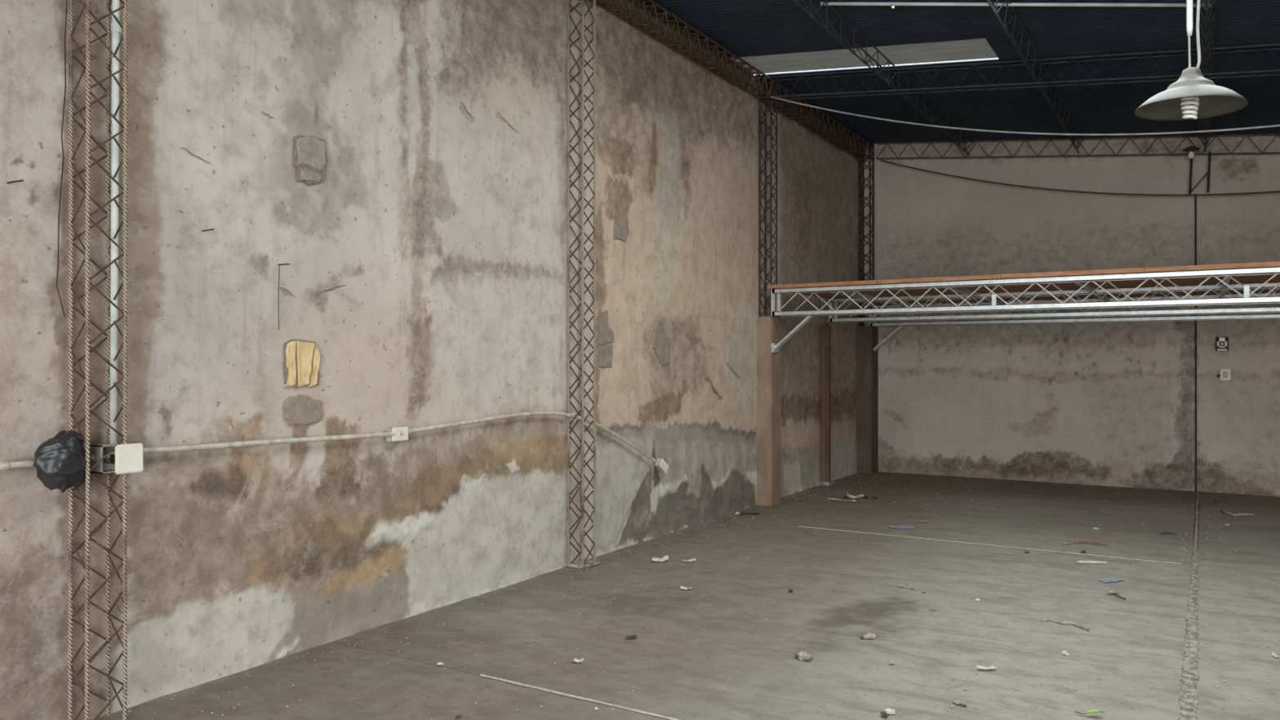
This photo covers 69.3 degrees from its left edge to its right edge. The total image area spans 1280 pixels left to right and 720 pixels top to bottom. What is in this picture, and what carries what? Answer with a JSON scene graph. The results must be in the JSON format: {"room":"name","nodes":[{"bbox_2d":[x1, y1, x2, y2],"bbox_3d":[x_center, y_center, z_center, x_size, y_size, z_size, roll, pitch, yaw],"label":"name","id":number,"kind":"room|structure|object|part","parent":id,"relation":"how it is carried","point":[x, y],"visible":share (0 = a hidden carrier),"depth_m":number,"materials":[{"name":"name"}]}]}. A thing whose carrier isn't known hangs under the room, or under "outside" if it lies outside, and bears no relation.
{"room":"empty warehouse","nodes":[
{"label":"empty warehouse","id":0,"kind":"room"},
{"bbox_2d":[0,0,862,719],"bbox_3d":[-1.179,-0.791,6.511,0.320,5.200,17.500,0,0,31],"label":"wall","id":1,"kind":"structure","parent":0,"point":[406,161],"depth_m":5.52,"materials":[{"name":"paint"}]},
{"bbox_2d":[6,179,23,183],"bbox_3d":[-2.610,-0.744,3.867,0.063,0.018,0.045,0,0,31],"label":"nail","id":2,"kind":"object","parent":1,"relation":"attached to","point":[20,180],"visible":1,"depth_m":3.85,"materials":[{"name":"grey metal"}]},
{"bbox_2d":[0,459,33,471],"bbox_3d":[-2.634,0.439,3.786,0.064,0.043,0.265,0,0,31],"label":"conduit","id":3,"kind":"object","parent":1,"relation":"attached to","point":[4,465],"visible":1,"depth_m":3.83,"materials":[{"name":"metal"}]},
{"bbox_2d":[143,431,395,453],"bbox_3d":[-1.921,0.435,4.958,0.064,0.055,1.586,0,0,31],"label":"conduit","id":4,"kind":"object","parent":1,"relation":"attached to","point":[265,442],"visible":0.87,"depth_m":4.83,"materials":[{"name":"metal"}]},
{"bbox_2d":[386,426,408,441],"bbox_3d":[-1.488,0.453,5.678,0.058,0.084,0.136,0,0,31],"label":"wall outlet","id":5,"kind":"object","parent":1,"relation":"attached to","point":[401,433],"visible":0.98,"depth_m":5.65,"materials":[{"name":"grey plastic"}]},
{"bbox_2d":[408,411,656,462],"bbox_3d":[-0.659,0.650,7.035,0.064,0.543,3.034,0,0,31],"label":"conduit","id":6,"kind":"object","parent":1,"relation":"attached to","point":[572,415],"visible":0.98,"depth_m":6.67,"materials":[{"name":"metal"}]},
{"bbox_2d":[654,457,668,473],"bbox_3d":[0.199,0.960,8.395,0.056,0.147,0.169,0,0,31],"label":"box","id":7,"kind":"object","parent":1,"relation":"attached to","point":[661,464],"visible":1,"depth_m":8.36,"materials":[{"name":"grey plastic"}]},
{"bbox_3d":[0.220,0.962,8.387,0.011,0.143,0.159,0,0,31],"label":"plate","id":8,"kind":"part","parent":7,"relation":"part of","materials":[{"name":"beige plastic"}]},
{"bbox_2d":[590,0,872,161],"bbox_3d":[-1.038,-3.021,6.309,0.157,0.222,16.806,0,0,31],"label":"beam","id":9,"kind":"structure","parent":1,"relation":"attached to","point":[621,4],"depth_m":9.54,"materials":[{"name":"black metal"}]},
{"bbox_2d":[755,315,781,506],"bbox_3d":[1.440,0.580,10.429,0.205,2.130,0.280,0,0,31],"label":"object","id":10,"kind":"structure","parent":1,"relation":"attached to","point":[768,433],"depth_m":10.32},
{"bbox_2d":[759,77,777,316],"bbox_3d":[1.440,-1.829,10.399,0.157,2.694,0.184,0,0,31],"label":"lattice column","id":11,"kind":"structure","parent":10,"relation":"on","point":[771,88],"depth_m":10.36,"materials":[{"name":"grey metal"}]},
{"bbox_2d":[856,326,878,473],"bbox_3d":[3.281,0.584,13.412,0.250,2.130,0.330,0,0,31],"label":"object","id":12,"kind":"structure","parent":1,"relation":"attached to","point":[867,337],"depth_m":13.27,"materials":[{"name":"brown wood"}]},
{"bbox_2d":[858,140,874,326],"bbox_3d":[3.272,-1.824,13.381,0.171,2.694,0.183,0,0,31],"label":"lattice column","id":13,"kind":"structure","parent":12,"relation":"on","point":[869,144],"depth_m":13.35,"materials":[{"name":"grey metal"}]},
{"bbox_2d":[869,292,1279,351],"bbox_3d":[6.866,-0.434,11.192,8.295,0.700,0.200,0,0,31],"label":"truss","id":14,"kind":"object","parent":12,"relation":"on","point":[1186,317],"visible":0.68,"depth_m":11.84,"materials":[{"name":"metal"}]},
{"bbox_3d":[3.312,-0.631,13.266,0.042,0.300,0.050,0,0,31],"label":"post","id":15,"kind":"part","parent":14,"relation":"part of","materials":[{"name":"metal"}]},
{"bbox_2d":[770,266,1279,352],"bbox_3d":[5.030,-0.438,8.172,8.295,0.700,0.210,0,0,31],"label":"truss","id":16,"kind":"object","parent":1,"relation":"attached to","point":[775,294],"visible":1,"depth_m":8.91,"materials":[{"name":"metal"}]},
{"bbox_3d":[1.478,-0.635,10.249,0.042,0.300,0.050,0,0,31],"label":"post","id":17,"kind":"part","parent":16,"relation":"part of","materials":[{"name":"metal"}]},
{"bbox_3d":[1.506,-0.135,10.320,0.040,0.100,0.140,0,0,31],"label":"brace plate","id":18,"kind":"part","parent":16,"relation":"part of","materials":[{"name":"metal"}]},
{"bbox_3d":[1.534,-0.635,10.210,0.035,0.200,0.040,0,0,31],"label":"post","id":19,"kind":"part","parent":16,"relation":"part of","materials":[{"name":"metal"}]},
{"bbox_3d":[3.446,-0.585,9.018,0.040,0.105,0.010,0,0,31],"label":"splice plate","id":20,"kind":"part","parent":16,"relation":"part of","materials":[{"name":"white metal"}]},
{"bbox_2d":[767,261,1279,306],"bbox_3d":[5.937,-0.782,9.683,8.306,0.092,3.765,0,0,31],"label":"deck","id":21,"kind":"object","parent":16,"relation":"on","point":[1091,286],"visible":0.59,"depth_m":9.69,"materials":[{"name":"brown wood"}]},
{"bbox_2d":[828,282,1279,322],"bbox_3d":[5.999,-0.636,9.754,8.282,0.300,0.200,0,0,31],"label":"truss","id":22,"kind":"object","parent":21,"relation":"attached to","point":[833,303],"visible":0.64,"depth_m":10.41,"materials":[{"name":"metal"}]},
{"bbox_3d":[2.440,-0.633,11.830,0.042,0.300,0.050,0,0,31],"label":"post","id":23,"kind":"part","parent":22,"relation":"part of","materials":[{"name":"metal"}]},
{"bbox_3d":[2.495,-0.633,11.790,0.035,0.200,0.040,0,0,31],"label":"post","id":24,"kind":"part","parent":22,"relation":"part of","materials":[{"name":"metal"}]},
{"bbox_3d":[5.204,-0.586,7.949,0.040,0.105,0.010,0,0,31],"label":"splice plate","id":25,"kind":"part","parent":16,"relation":"part of","materials":[{"name":"white metal"}]},
{"bbox_2d":[90,471,1279,719],"bbox_3d":[1.022,1.696,1.775,9.000,0.214,23.300,0,0,31],"label":"floor","id":26,"kind":"structure","parent":0,"point":[695,633],"depth_m":5.60,"materials":[{"name":"concrete"}]},
{"bbox_2d":[67,0,127,719],"bbox_3d":[-2.393,-0.788,4.093,0.155,4.793,0.183,0,0,31],"label":"lattice column","id":27,"kind":"structure","parent":26,"relation":"on","point":[88,535],"depth_m":4.09,"materials":[{"name":"metal"}]},
{"bbox_2d":[56,0,67,316],"bbox_3d":[-2.502,-0.878,4.014,0.020,1.380,0.048,0,0,31],"label":"loose wire","id":28,"kind":"object","parent":27,"relation":"attached to","point":[66,0],"visible":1,"depth_m":4.01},
{"bbox_2d":[32,430,93,493],"bbox_3d":[-2.462,0.435,3.962,0.174,0.268,0.241,0,0,31],"label":"plastic bag","id":29,"kind":"object","parent":27,"relation":"attached to","point":[60,462],"visible":0.96,"depth_m":3.90,"materials":[{"name":"black plastic"}]},
{"bbox_2d":[109,0,121,444],"bbox_3d":[-2.370,-1.255,4.188,0.042,3.279,0.048,0,0,31],"label":"vertical conduit","id":30,"kind":"object","parent":27,"relation":"attached to","point":[116,30],"visible":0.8,"depth_m":4.17,"materials":[{"name":"white plastic"}]},
{"bbox_2d":[90,442,143,474],"bbox_3d":[-2.341,0.439,4.152,0.155,0.130,0.154,0,0,31],"label":"junction box","id":31,"kind":"object","parent":27,"relation":"attached to","point":[128,458],"visible":0.93,"depth_m":4.12,"materials":[{"name":"grey plastic"}]},
{"bbox_2d":[91,451,115,461],"bbox_3d":[-2.408,0.431,4.133,0.030,0.035,0.130,0,0,31],"label":"conduit","id":32,"kind":"object","parent":31,"relation":"attached to","point":[93,456],"visible":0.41,"depth_m":4.14,"materials":[{"name":"metal"}]},
{"bbox_3d":[-2.276,0.439,4.129,0.020,0.130,0.124,0,0,31],"label":"lid","id":33,"kind":"part","parent":31,"relation":"part of","materials":[{"name":"beige plastic"}]},
{"bbox_2d":[572,657,583,662],"bbox_3d":[-0.329,1.598,4.931,0.056,0.015,0.037,0,0,20],"label":"paper scrap","id":34,"kind":"object","parent":26,"relation":"on","point":[577,660],"visible":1,"depth_m":4.93,"materials":[{"name":"white paper"}]},
{"bbox_2d":[567,0,599,568],"bbox_3d":[-0.445,-0.783,7.276,0.179,4.793,0.230,0,0,31],"label":"lattice column","id":35,"kind":"structure","parent":26,"relation":"on","point":[582,563],"depth_m":7.24,"materials":[{"name":"grey metal"}]},
{"bbox_2d":[625,634,636,639],"bbox_3d":[-0.050,1.601,5.358,0.080,0.012,0.044,0,0,-17],"label":"clump","id":36,"kind":"object","parent":26,"relation":"on","point":[629,637],"visible":1,"depth_m":5.34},
{"bbox_2d":[651,555,668,561],"bbox_3d":[0.161,1.590,7.411,0.142,0.039,0.064,0,0,-4],"label":"paper scrap","id":37,"kind":"object","parent":26,"relation":"on","point":[665,557],"visible":1,"depth_m":7.39,"materials":[{"name":"white paper"}]},
{"bbox_2d":[680,586,692,589],"bbox_3d":[0.326,1.599,6.503,0.087,0.018,0.044,0,0,5],"label":"paper scrap","id":38,"kind":"object","parent":26,"relation":"on","point":[682,587],"visible":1,"depth_m":6.50,"materials":[{"name":"white paper"}]},
{"bbox_2d":[681,557,696,561],"bbox_3d":[0.390,1.595,7.388,0.121,0.027,0.037,0,0,-14],"label":"paper scrap","id":39,"kind":"object","parent":26,"relation":"on","point":[693,559],"visible":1,"depth_m":7.38,"materials":[{"name":"white paper"}]},
{"bbox_2d":[128,475,1275,719],"bbox_3d":[2.447,1.605,7.189,5.166,0.010,10.770,0,0,31],"label":"crumbs","id":40,"kind":"object","parent":26,"relation":"on","point":[1207,553],"visible":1,"depth_m":6.47,"materials":[{"name":"paint"}]},
{"bbox_2d":[739,511,760,514],"bbox_3d":[1.147,1.604,9.713,0.239,0.017,0.098,0,0,0],"label":"scrap","id":41,"kind":"object","parent":26,"relation":"on","point":[744,513],"visible":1,"depth_m":9.72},
{"bbox_2d":[797,651,813,660],"bbox_3d":[0.891,1.588,4.981,0.078,0.037,0.077,0,0,31],"label":"chunk","id":42,"kind":"object","parent":26,"relation":"on","point":[802,655],"visible":1,"depth_m":4.96,"materials":[{"name":"beige stone"}]},
{"bbox_2d":[818,323,835,486],"bbox_3d":[2.417,0.572,11.977,0.155,2.090,0.220,0,0,31],"label":"support post","id":43,"kind":"object","parent":26,"relation":"on","point":[825,328],"visible":1,"depth_m":11.93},
{"bbox_2d":[827,497,856,502],"bbox_3d":[2.300,1.599,10.588,0.343,0.030,0.064,0,0,29],"label":"paper scrap","id":44,"kind":"object","parent":26,"relation":"on","point":[828,499],"visible":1,"depth_m":10.61,"materials":[{"name":"paper"}]},
{"bbox_2d":[846,492,863,498],"bbox_3d":[2.502,1.574,10.793,0.195,0.080,0.117,0,0,22],"label":"paper scrap","id":45,"kind":"object","parent":26,"relation":"on","point":[848,495],"visible":1,"depth_m":10.78,"materials":[{"name":"white paper"}]},
{"bbox_2d":[863,632,876,639],"bbox_3d":[1.329,1.593,5.357,0.078,0.027,0.055,0,0,-2],"label":"chunk","id":46,"kind":"object","parent":26,"relation":"on","point":[868,636],"visible":1,"depth_m":5.34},
{"bbox_2d":[880,711,888,717],"bbox_3d":[1.102,1.597,4.179,0.037,0.017,0.041,0,0,42],"label":"clump","id":47,"kind":"object","parent":26,"relation":"on","point":[884,714],"visible":1,"depth_m":4.17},
{"bbox_2d":[884,707,895,714],"bbox_3d":[1.134,1.594,4.212,0.049,0.022,0.032,0,0,31],"label":"chunk","id":48,"kind":"object","parent":26,"relation":"on","point":[889,711],"visible":1,"depth_m":4.21,"materials":[{"name":"white stone"}]},
{"bbox_2d":[888,659,896,664],"bbox_3d":[1.333,1.596,4.896,0.050,0.020,0.024,0,0,-29],"label":"chunk","id":49,"kind":"object","parent":26,"relation":"on","point":[891,662],"visible":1,"depth_m":4.89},
{"bbox_2d":[888,524,915,528],"bbox_3d":[2.526,1.608,8.925,0.242,0.007,0.145,0,0,10],"label":"scrap","id":50,"kind":"object","parent":26,"relation":"on","point":[891,526],"visible":1,"depth_m":8.93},
{"bbox_2d":[952,699,967,706],"bbox_3d":[1.496,1.601,4.331,0.078,0.009,0.046,0,0,39],"label":"chunk","id":51,"kind":"object","parent":26,"relation":"on","point":[957,701],"visible":1,"depth_m":4.33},
{"bbox_2d":[976,665,997,670],"bbox_3d":[1.801,1.597,4.810,0.103,0.016,0.037,0,0,-3],"label":"paper scrap","id":52,"kind":"object","parent":26,"relation":"on","point":[977,666],"visible":1,"depth_m":4.82,"materials":[{"name":"white paper"}]},
{"bbox_2d":[1062,650,1068,655],"bbox_3d":[2.319,1.595,5.052,0.040,0.022,0.026,0,0,31],"label":"chunk","id":53,"kind":"object","parent":26,"relation":"on","point":[1064,652],"visible":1,"depth_m":5.04,"materials":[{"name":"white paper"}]},
{"bbox_2d":[1040,617,1090,630],"bbox_3d":[2.591,1.598,5.619,0.078,0.016,0.294,0,0,-42],"label":"twig","id":54,"kind":"object","parent":26,"relation":"on","point":[1046,619],"visible":1,"depth_m":5.63,"materials":[{"name":"wood"}]},
{"bbox_2d":[1075,709,1103,714],"bbox_3d":[2.030,1.593,4.190,0.116,0.025,0.038,0,0,31],"label":"leaf","id":55,"kind":"object","parent":26,"relation":"on","point":[1091,710],"visible":1,"depth_m":4.18,"materials":[{"name":"green plant"}]},
{"bbox_3d":[2.050,1.590,4.179,0.075,0.020,0.034,0,0,11],"label":"blade","id":56,"kind":"part","parent":55,"relation":"part of","materials":[{"name":"green plant"}]},
{"bbox_2d":[1073,541,1106,545],"bbox_3d":[3.934,1.598,8.101,0.265,0.018,0.050,0,0,27],"label":"wood splinter","id":57,"kind":"object","parent":26,"relation":"on","point":[1082,542],"visible":1,"depth_m":8.11,"materials":[{"name":"brown wood"}]},
{"bbox_2d":[1077,560,1106,563],"bbox_3d":[3.573,1.596,7.319,0.223,0.020,0.031,0,0,6],"label":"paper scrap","id":58,"kind":"object","parent":26,"relation":"on","point":[1078,562],"visible":1,"depth_m":7.31,"materials":[{"name":"paper"}]},
{"bbox_2d":[1098,577,1124,582],"bbox_3d":[3.429,1.605,6.753,0.190,0.007,0.099,0,0,-22],"label":"scrap","id":59,"kind":"object","parent":26,"relation":"on","point":[1108,580],"visible":1,"depth_m":6.76,"materials":[{"name":"paper"}]},
{"bbox_2d":[1109,590,1119,593],"bbox_3d":[3.272,1.600,6.389,0.068,0.015,0.040,0,0,-27],"label":"paper scrap","id":60,"kind":"object","parent":26,"relation":"on","point":[1111,591],"visible":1,"depth_m":6.39,"materials":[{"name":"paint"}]},
{"bbox_2d":[1106,593,1125,599],"bbox_3d":[3.237,1.601,6.280,0.042,0.011,0.143,0,0,-26],"label":"twig","id":61,"kind":"object","parent":26,"relation":"on","point":[1107,593],"visible":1,"depth_m":6.30,"materials":[{"name":"brown wood"}]},
{"bbox_2d":[1159,531,1177,534],"bbox_3d":[4.877,1.600,8.569,0.159,0.016,0.048,0,0,0],"label":"twig","id":62,"kind":"object","parent":26,"relation":"on","point":[1167,532],"visible":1,"depth_m":8.56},
{"bbox_2d":[1219,508,1253,516],"bbox_3d":[6.194,1.597,9.738,0.249,0.029,0.375,0,0,-10],"label":"strip","id":63,"kind":"object","parent":26,"relation":"on","point":[1220,509],"visible":1,"depth_m":9.58,"materials":[{"name":"paint"}]},
{"bbox_2d":[1271,653,1279,657],"bbox_3d":[3.441,1.598,5.018,0.028,0.017,0.049,0,0,5],"label":"chunk","id":64,"kind":"object","parent":26,"relation":"on","point":[1274,655],"visible":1,"depth_m":5.01,"materials":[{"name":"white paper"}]},
{"bbox_2d":[635,0,1279,143],"bbox_3d":[2.580,-2.761,4.170,8.820,0.918,17.600,0,0,31],"label":"ceiling","id":65,"kind":"structure","parent":0,"point":[775,37],"depth_m":8.95,"materials":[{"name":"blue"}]},
{"bbox_2d":[792,0,974,155],"bbox_3d":[2.130,-2.912,8.801,0.136,0.184,9.254,0,0,31],"label":"roof truss","id":66,"kind":"structure","parent":65,"relation":"attached to","point":[826,2],"depth_m":9.17,"materials":[{"name":"metal"}]},
{"bbox_2d":[820,1,1211,7],"bbox_3d":[2.948,-2.859,7.451,2.941,0.308,0.028,0,0,14],"label":"conduit","id":67,"kind":"object","parent":65,"relation":"attached to","point":[999,4],"visible":0.81,"depth_m":7.42,"materials":[{"name":"white plastic"}]},
{"bbox_2d":[769,43,1279,100],"bbox_3d":[5.016,-2.608,8.149,8.294,1.067,0.148,0,0,31],"label":"roof truss","id":68,"kind":"object","parent":65,"relation":"attached to","point":[802,96],"visible":0.97,"depth_m":8.87,"materials":[{"name":"metal"}]},
{"bbox_2d":[770,96,1279,135],"bbox_3d":[4.808,-2.426,8.105,7.905,0.940,0.018,0,0,31],"label":"overhead cable","id":69,"kind":"object","parent":65,"relation":"hanging from","point":[784,100],"visible":1,"depth_m":8.73,"materials":[{"name":"grey rubber"}]},
{"bbox_2d":[986,0,1084,154],"bbox_3d":[3.301,-2.776,8.089,0.136,0.184,9.254,0,0,31],"label":"roof truss","id":70,"kind":"structure","parent":65,"relation":"attached to","point":[994,9],"depth_m":8.66,"materials":[{"name":"metal"}]},
{"bbox_2d":[875,133,1279,159],"bbox_3d":[6.929,-2.610,11.239,8.235,1.061,0.018,0,0,31],"label":"roof truss","id":71,"kind":"object","parent":65,"relation":"attached to","point":[1277,134],"visible":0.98,"depth_m":11.95,"materials":[{"name":"grey metal"}]},
{"bbox_2d":[880,159,1279,195],"bbox_3d":[6.816,-2.414,11.214,7.905,0.918,0.020,0,0,31],"label":"overhead cable","id":72,"kind":"object","parent":65,"relation":"hanging from","point":[880,159],"visible":1,"depth_m":11.85,"materials":[{"name":"black rubber"}]},
{"bbox_2d":[1195,0,1216,151],"bbox_3d":[4.497,-2.637,7.362,0.136,0.184,9.254,0,0,31],"label":"roof truss","id":73,"kind":"structure","parent":65,"relation":"attached to","point":[1206,6],"depth_m":7.76,"materials":[{"name":"paint"}]},
{"bbox_2d":[1182,146,1199,158],"bbox_3d":[6.647,-2.503,11.176,0.190,0.150,0.190,0,0,31],"label":"pendant lamp","id":74,"kind":"object","parent":73,"relation":"hanging from","point":[1191,148],"visible":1,"depth_m":11.15,"materials":[{"name":"white glass"}]},
{"bbox_3d":[6.647,-2.473,11.176,0.074,0.090,0.074,0,0,31],"label":"glass bulb","id":75,"kind":"part","parent":74,"relation":"part of","materials":[{"name":"white glass"}]},
{"bbox_2d":[1134,0,1248,120],"bbox_3d":[2.271,-1.868,3.830,0.403,1.753,0.403,0,0,35],"label":"pendant lamp","id":76,"kind":"object","parent":73,"relation":"hanging from","point":[1193,96],"visible":1,"depth_m":3.82,"materials":[{"name":"metal"}]},
{"bbox_3d":[2.271,-1.273,3.829,0.010,0.150,0.008,0,0,31],"label":"hanger rod","id":77,"kind":"part","parent":76,"relation":"part of","materials":[{"name":"silver metal"}]},
{"bbox_3d":[2.271,-1.044,3.828,0.069,0.106,0.068,0,0,31],"label":"spiral bulb","id":78,"kind":"part","parent":76,"relation":"part of","materials":[{"name":"white glass"}]},
{"bbox_3d":[2.271,-1.116,3.829,0.404,0.171,0.404,0,0,31],"label":"lamp shade","id":79,"kind":"part","parent":76,"relation":"part of","materials":[{"name":"metal"}]},
{"bbox_2d":[863,134,1279,496],"bbox_3d":[6.971,-0.783,11.562,9.000,5.200,0.400,0,0,31],"label":"wall","id":80,"kind":"structure","parent":0,"point":[1111,404],"depth_m":12.11,"materials":[{"name":"paint"}]},
{"bbox_2d":[1195,193,1196,491],"bbox_3d":[6.841,-0.214,11.405,0.020,3.660,0.042,0,0,31],"label":"strip","id":81,"kind":"object","parent":80,"relation":"attached to","point":[1195,193],"visible":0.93,"depth_m":11.39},
{"bbox_2d":[1188,151,1211,194],"bbox_3d":[6.843,-2.287,11.326,0.234,0.494,0.084,0,0,31],"label":"wall bracket","id":82,"kind":"object","parent":80,"relation":"attached to","point":[1210,152],"depth_m":11.29,"materials":[{"name":"black metal"}]},
{"bbox_2d":[1215,337,1228,351],"bbox_3d":[7.060,-0.195,11.241,0.136,0.170,0.075,0,0,31],"label":"box","id":83,"kind":"object","parent":80,"relation":"attached to","point":[1221,343],"visible":1,"depth_m":11.21,"materials":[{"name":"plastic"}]},
{"bbox_3d":[7.045,-0.210,11.216,0.100,0.120,0.016,0,0,31],"label":"frame","id":84,"kind":"part","parent":83,"relation":"part of","materials":[{"name":"beige plastic"}]},
{"bbox_2d":[1217,368,1230,380],"bbox_3d":[7.080,0.178,11.238,0.137,0.132,0.058,0,0,31],"label":"light switch","id":85,"kind":"object","parent":80,"relation":"attached to","point":[1224,375],"visible":1,"depth_m":11.21,"materials":[{"name":"beige plastic"}]},
{"bbox_3d":[-1.922,-0.516,4.998,0.063,0.010,0.035,0,0,31],"label":"nail","id":86,"kind":"object","parent":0,"visible":0},
{"bbox_2d":[278,265,279,329],"bbox_3d":[-1.938,-0.335,4.971,0.004,0.347,0.010,0,0,31],"label":"hanging wire","id":87,"kind":"object","parent":86,"relation":"hanging from","point":[279,265],"visible":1,"depth_m":4.97,"materials":[{"name":"black metal"}]}
]}

